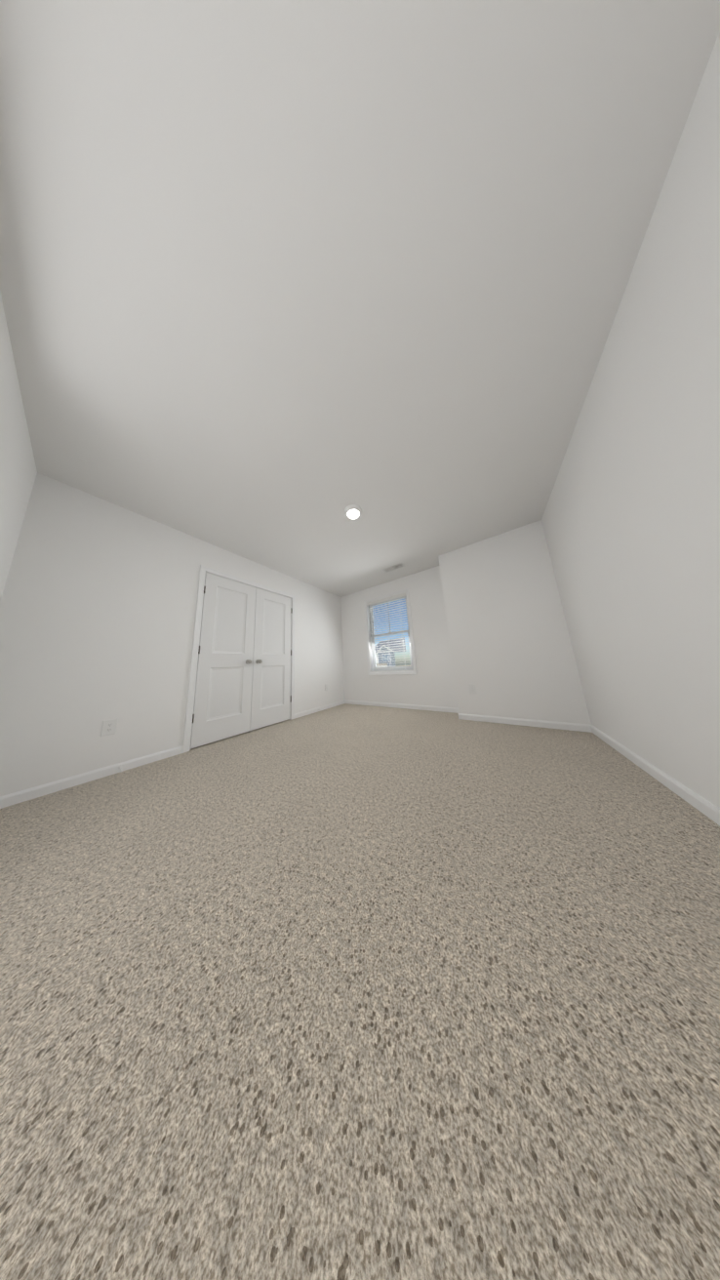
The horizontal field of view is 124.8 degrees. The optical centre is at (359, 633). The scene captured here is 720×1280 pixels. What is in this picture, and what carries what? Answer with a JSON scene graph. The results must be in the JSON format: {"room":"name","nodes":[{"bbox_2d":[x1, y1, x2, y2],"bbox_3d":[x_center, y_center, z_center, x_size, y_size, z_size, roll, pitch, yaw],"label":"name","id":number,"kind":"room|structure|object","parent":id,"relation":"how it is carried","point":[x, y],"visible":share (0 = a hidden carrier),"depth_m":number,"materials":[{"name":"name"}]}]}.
{"room":"empty bedroom","nodes":[
{"label":"empty bedroom","id":0,"kind":"room"},
{"bbox_2d":[0,291,37,601],"bbox_3d":[-1.099,-0.334,0.266,3.510,2.440,0.140,-10,-12,33],"label":"wall","id":1,"kind":"structure","parent":0,"point":[18,471],"depth_m":1.15,"materials":[{"name":"paint"}]},
{"bbox_2d":[0,472,344,797],"bbox_3d":[-1.508,0.132,2.847,0.140,2.440,3.994,-10,-12,33],"label":"wall","id":2,"kind":"structure","parent":0,"point":[98,604],"depth_m":1.66,"materials":[{"name":"paint"}]},
{"bbox_2d":[0,745,182,808],"bbox_3d":[-2.127,1.142,1.530,0.013,0.072,1.023,-10,-12,33],"label":"baseboard","id":3,"kind":"structure","parent":2,"relation":"attached to","point":[18,797],"depth_m":1.46,"materials":[{"name":"paint"}]},
{"bbox_2d":[100,718,118,736],"bbox_3d":[-2.138,0.801,1.607,0.008,0.127,0.080,-10,-12,33],"label":"electrical outlet","id":4,"kind":"object","parent":2,"relation":"attached to","point":[108,727],"visible":1,"depth_m":1.60,"materials":[{"name":"white plastic"}]},
{"bbox_2d":[190,572,256,749],"bbox_3d":[-1.675,0.265,2.411,0.106,2.021,0.622,-10,-12,33],"label":"closet door","id":5,"kind":"structure","parent":2,"relation":"in","point":[222,702],"depth_m":2.38,"materials":[{"name":"paint"}]},
{"bbox_2d":[182,564,295,753],"bbox_3d":[-1.562,0.283,2.713,0.158,2.102,1.363,-10,-12,33],"label":"door frame","id":6,"kind":"structure","parent":2,"relation":"attached to","point":[204,570],"depth_m":2.24,"materials":[{"name":"paint"}]},
{"bbox_2d":[249,588,291,730],"bbox_3d":[-1.320,0.333,2.922,0.106,2.021,0.621,-10,-12,33],"label":"closet door","id":7,"kind":"structure","parent":2,"relation":"in","point":[271,698],"depth_m":2.90,"materials":[{"name":"paint"}]},
{"bbox_2d":[294,700,343,719],"bbox_3d":[-0.705,1.417,3.581,0.013,0.072,1.274,-10,-12,33],"label":"baseboard","id":8,"kind":"structure","parent":2,"relation":"attached to","point":[300,714],"depth_m":3.45,"materials":[{"name":"paint"}]},
{"bbox_2d":[0,703,719,1279],"bbox_3d":[-0.273,1.194,1.847,4.600,0.120,3.994,-10,-12,33],"label":"floor","id":9,"kind":"structure","parent":0,"point":[353,992],"depth_m":0.43,"materials":[{"name":"carpet"}]},
{"bbox_2d":[0,0,719,597],"bbox_3d":[-0.409,-1.326,2.279,4.600,0.120,3.994,-10,-12,33],"label":"ceiling","id":10,"kind":"structure","parent":0,"point":[283,283],"depth_m":0.75,"materials":[{"name":"paint"}]},
{"bbox_2d":[344,504,361,519],"bbox_3d":[-0.074,-1.306,2.047,0.198,0.034,0.198,-10,-12,33],"label":"recessed light","id":11,"kind":"object","parent":10,"relation":"in","point":[352,511],"visible":0.98,"depth_m":2.02,"materials":[{"name":"white plastic"}]},
{"bbox_2d":[383,562,404,572],"bbox_3d":[0.585,-1.141,3.286,0.356,0.010,0.146,-10,-12,33],"label":"ceiling vent","id":12,"kind":"object","parent":10,"relation":"in","point":[394,567],"visible":1,"depth_m":3.27,"materials":[{"name":"white metal"}]},
{"bbox_2d":[340,565,458,708],"bbox_3d":[0.587,0.173,3.747,2.300,2.440,0.140,-10,-12,33],"label":"wall","id":13,"kind":"structure","parent":0,"point":[431,683],"depth_m":3.41,"materials":[{"name":"paint"}]},
{"bbox_2d":[363,588,417,675],"bbox_3d":[0.586,0.008,3.765,1.012,1.599,0.168,-10,-12,33],"label":"window unit","id":14,"kind":"structure","parent":13,"relation":"in","point":[371,656],"depth_m":3.77,"materials":[{"name":"paint"}]},
{"bbox_2d":[366,592,413,672],"bbox_3d":[0.565,0.003,3.734,0.880,1.467,0.071,-10,-12,33],"label":"window blind","id":15,"kind":"object","parent":14,"relation":"attached to","point":[373,603],"visible":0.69,"depth_m":3.75,"materials":[{"name":"white plastic"}]},
{"bbox_2d":[343,699,456,713],"bbox_3d":[0.606,1.330,3.485,2.300,0.072,0.013,-10,-12,33],"label":"baseboard","id":16,"kind":"structure","parent":13,"relation":"attached to","point":[410,706],"depth_m":3.34,"materials":[{"name":"paint"}]},
{"bbox_2d":[438,520,591,724],"bbox_3d":[1.992,-0.099,2.603,1.350,2.440,0.476,-10,-12,33],"label":"wall","id":17,"kind":"structure","parent":0,"point":[511,650],"depth_m":2.38,"materials":[{"name":"paint"}]},
{"bbox_2d":[456,711,589,732],"bbox_3d":[1.841,1.052,2.254,1.193,0.072,0.013,-10,-12,33],"label":"baseboard","id":18,"kind":"structure","parent":17,"relation":"attached to","point":[493,719],"depth_m":2.18,"materials":[{"name":"paint"}]},
{"bbox_2d":[541,30,719,808],"bbox_3d":[1.358,-0.402,0.638,0.140,2.440,3.518,-10,-12,33],"label":"wall","id":19,"kind":"structure","parent":0,"point":[630,519],"depth_m":0.89,"materials":[{"name":"paint"}]},
{"bbox_2d":[589,724,719,825],"bbox_3d":[1.406,0.783,0.550,0.013,0.072,3.348,-10,-12,33],"label":"baseboard","id":20,"kind":"structure","parent":19,"relation":"attached to","point":[707,809],"depth_m":1.09,"materials":[{"name":"paint"}]},
{"label":"outside","id":21,"kind":"structure","parent":0,"visible":0},
{"bbox_2d":[375,637,409,667],"bbox_3d":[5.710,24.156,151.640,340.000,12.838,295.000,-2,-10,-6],"label":"house","id":22,"kind":"structure","parent":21,"point":[382,654],"depth_m":45.62,"materials":[{"name":"white"}]}
]}

